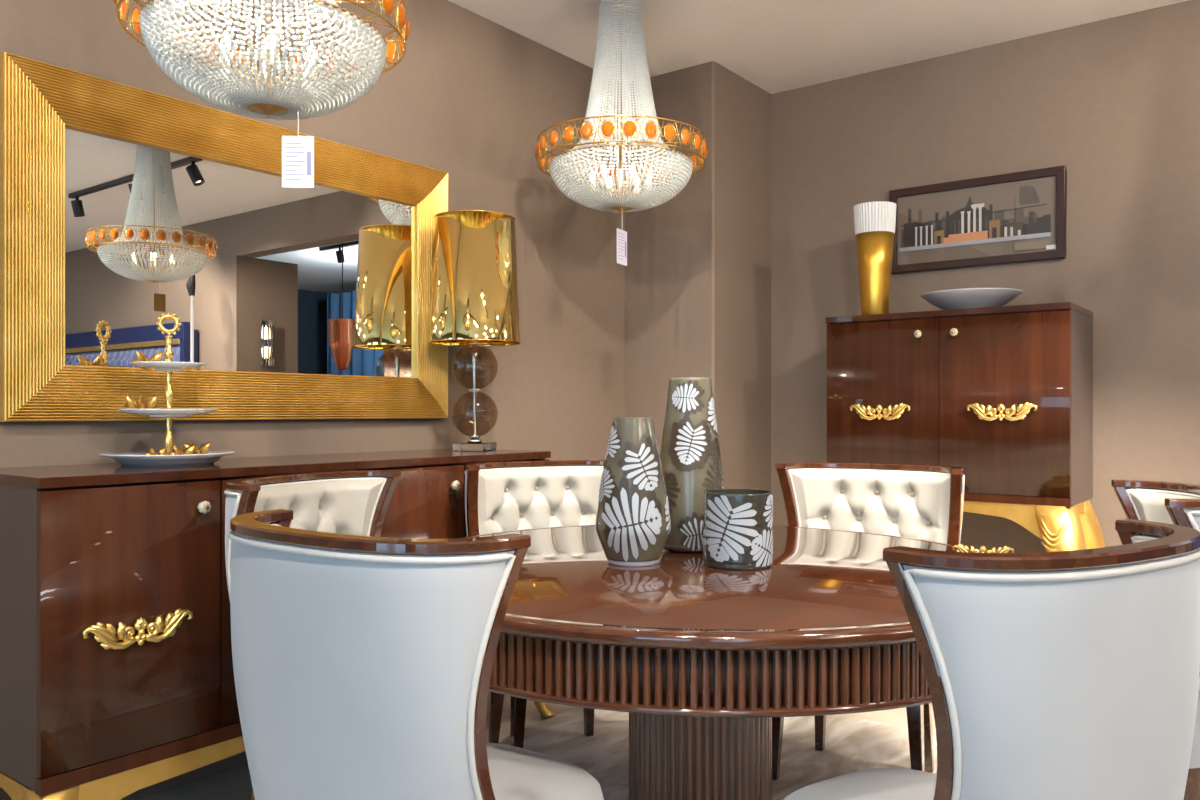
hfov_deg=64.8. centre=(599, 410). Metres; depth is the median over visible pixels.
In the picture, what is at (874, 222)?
vase
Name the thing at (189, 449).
flower
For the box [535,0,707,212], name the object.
crystal chandelier
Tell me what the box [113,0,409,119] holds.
crystal chandelier
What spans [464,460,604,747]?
armchair
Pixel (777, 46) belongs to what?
ceiling
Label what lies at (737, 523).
vase
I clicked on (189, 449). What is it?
flower
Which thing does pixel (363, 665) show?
armchair
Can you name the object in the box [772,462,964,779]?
armchair
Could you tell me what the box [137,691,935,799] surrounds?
floor
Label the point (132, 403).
flower
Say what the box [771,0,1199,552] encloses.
wall
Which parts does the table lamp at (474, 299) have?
lamp shade, stem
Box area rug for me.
[488,707,936,799]
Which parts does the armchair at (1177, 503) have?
rail, rail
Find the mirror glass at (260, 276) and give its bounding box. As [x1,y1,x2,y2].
[65,127,413,377]
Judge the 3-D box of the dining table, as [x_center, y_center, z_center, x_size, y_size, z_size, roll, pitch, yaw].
[0.236,0.726,2.237,1.502,0.748,1.502,0,0,37]
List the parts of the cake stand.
plate, plate, plate, stem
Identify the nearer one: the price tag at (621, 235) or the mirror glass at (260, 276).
the mirror glass at (260, 276)
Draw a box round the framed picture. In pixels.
[889,165,1066,273]
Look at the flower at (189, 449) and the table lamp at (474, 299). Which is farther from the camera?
the table lamp at (474, 299)
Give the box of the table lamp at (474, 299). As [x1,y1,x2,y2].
[428,210,520,450]
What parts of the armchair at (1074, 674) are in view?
seat, rail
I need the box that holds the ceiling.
[448,0,1188,93]
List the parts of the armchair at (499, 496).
leg, leg, rail, leg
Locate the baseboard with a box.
[121,751,247,799]
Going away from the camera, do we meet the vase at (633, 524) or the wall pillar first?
the vase at (633, 524)
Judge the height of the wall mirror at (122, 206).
0.946 m
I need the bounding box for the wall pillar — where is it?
[625,61,770,490]
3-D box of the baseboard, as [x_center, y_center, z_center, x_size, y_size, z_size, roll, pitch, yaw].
[-1.866,1.067,2.001,0.014,0.090,7.720,0,0,37]
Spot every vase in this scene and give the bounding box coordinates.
[595,417,670,566]
[660,378,723,552]
[703,489,772,569]
[853,201,896,314]
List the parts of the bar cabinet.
handle, door, knob, knob, handle, door, plinth rail, leg, leg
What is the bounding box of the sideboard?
[0,448,554,799]
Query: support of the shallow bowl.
on the bar cabinet
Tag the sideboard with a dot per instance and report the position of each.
(117, 681)
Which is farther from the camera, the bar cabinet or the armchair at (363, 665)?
the bar cabinet
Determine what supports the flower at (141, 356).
on the cake stand
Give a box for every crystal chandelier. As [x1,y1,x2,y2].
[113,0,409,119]
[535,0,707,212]
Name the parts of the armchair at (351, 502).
leg, rail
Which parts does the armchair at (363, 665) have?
rail, seat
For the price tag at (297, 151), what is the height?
0.159 m
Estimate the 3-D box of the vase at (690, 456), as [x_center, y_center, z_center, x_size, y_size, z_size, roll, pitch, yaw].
[0.229,0.134,2.409,0.179,0.435,0.180,0,0,37]
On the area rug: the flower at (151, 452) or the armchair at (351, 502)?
the armchair at (351, 502)
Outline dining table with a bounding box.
[454,525,985,799]
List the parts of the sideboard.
leg, door, handle, plinth rail, knob, door, door, knob, door, leg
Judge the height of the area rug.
0.012 m
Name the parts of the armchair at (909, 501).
leg, leg, rail, leg, leg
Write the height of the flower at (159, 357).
0.036 m
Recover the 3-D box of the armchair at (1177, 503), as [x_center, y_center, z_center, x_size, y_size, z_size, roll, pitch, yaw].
[1.080,0.634,2.095,0.563,0.931,0.575,0,0,19]
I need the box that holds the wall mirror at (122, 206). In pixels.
[0,51,447,421]
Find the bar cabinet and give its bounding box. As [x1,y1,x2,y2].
[826,302,1104,551]
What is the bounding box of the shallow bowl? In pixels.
[920,288,1022,309]
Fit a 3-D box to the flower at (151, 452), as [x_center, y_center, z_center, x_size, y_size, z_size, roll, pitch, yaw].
[-1.185,0.115,2.521,0.054,0.034,0.052,0,0,37]
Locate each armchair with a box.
[224,470,400,799]
[228,509,603,799]
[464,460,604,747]
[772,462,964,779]
[783,519,1199,799]
[1111,479,1199,799]
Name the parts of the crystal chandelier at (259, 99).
candle bulb, lamp arm, stem, candle bulb, candle bulb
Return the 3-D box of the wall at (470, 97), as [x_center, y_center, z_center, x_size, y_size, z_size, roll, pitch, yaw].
[-1.935,-0.244,2.054,0.160,2.712,8.120,0,0,37]
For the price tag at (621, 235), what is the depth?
3.67 m
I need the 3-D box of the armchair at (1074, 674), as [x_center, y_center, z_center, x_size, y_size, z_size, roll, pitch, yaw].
[0.532,0.634,1.401,0.575,0.931,0.563,0,0,-34]
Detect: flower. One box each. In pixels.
[125,394,158,415]
[131,351,162,368]
[145,447,166,454]
[157,355,172,360]
[167,445,195,454]
[181,441,210,453]
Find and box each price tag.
[282,112,313,187]
[617,228,626,265]
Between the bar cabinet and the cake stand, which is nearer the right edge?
the bar cabinet
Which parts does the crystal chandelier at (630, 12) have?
candle bulb, stem, lamp arm, candle bulb, candle bulb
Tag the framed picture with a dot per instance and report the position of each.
(1015, 217)
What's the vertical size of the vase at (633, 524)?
0.337 m
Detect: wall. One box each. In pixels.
[0,0,624,799]
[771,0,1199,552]
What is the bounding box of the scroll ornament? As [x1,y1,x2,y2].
[952,544,1013,552]
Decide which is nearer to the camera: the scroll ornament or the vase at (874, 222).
the scroll ornament
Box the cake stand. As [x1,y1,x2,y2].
[99,312,234,466]

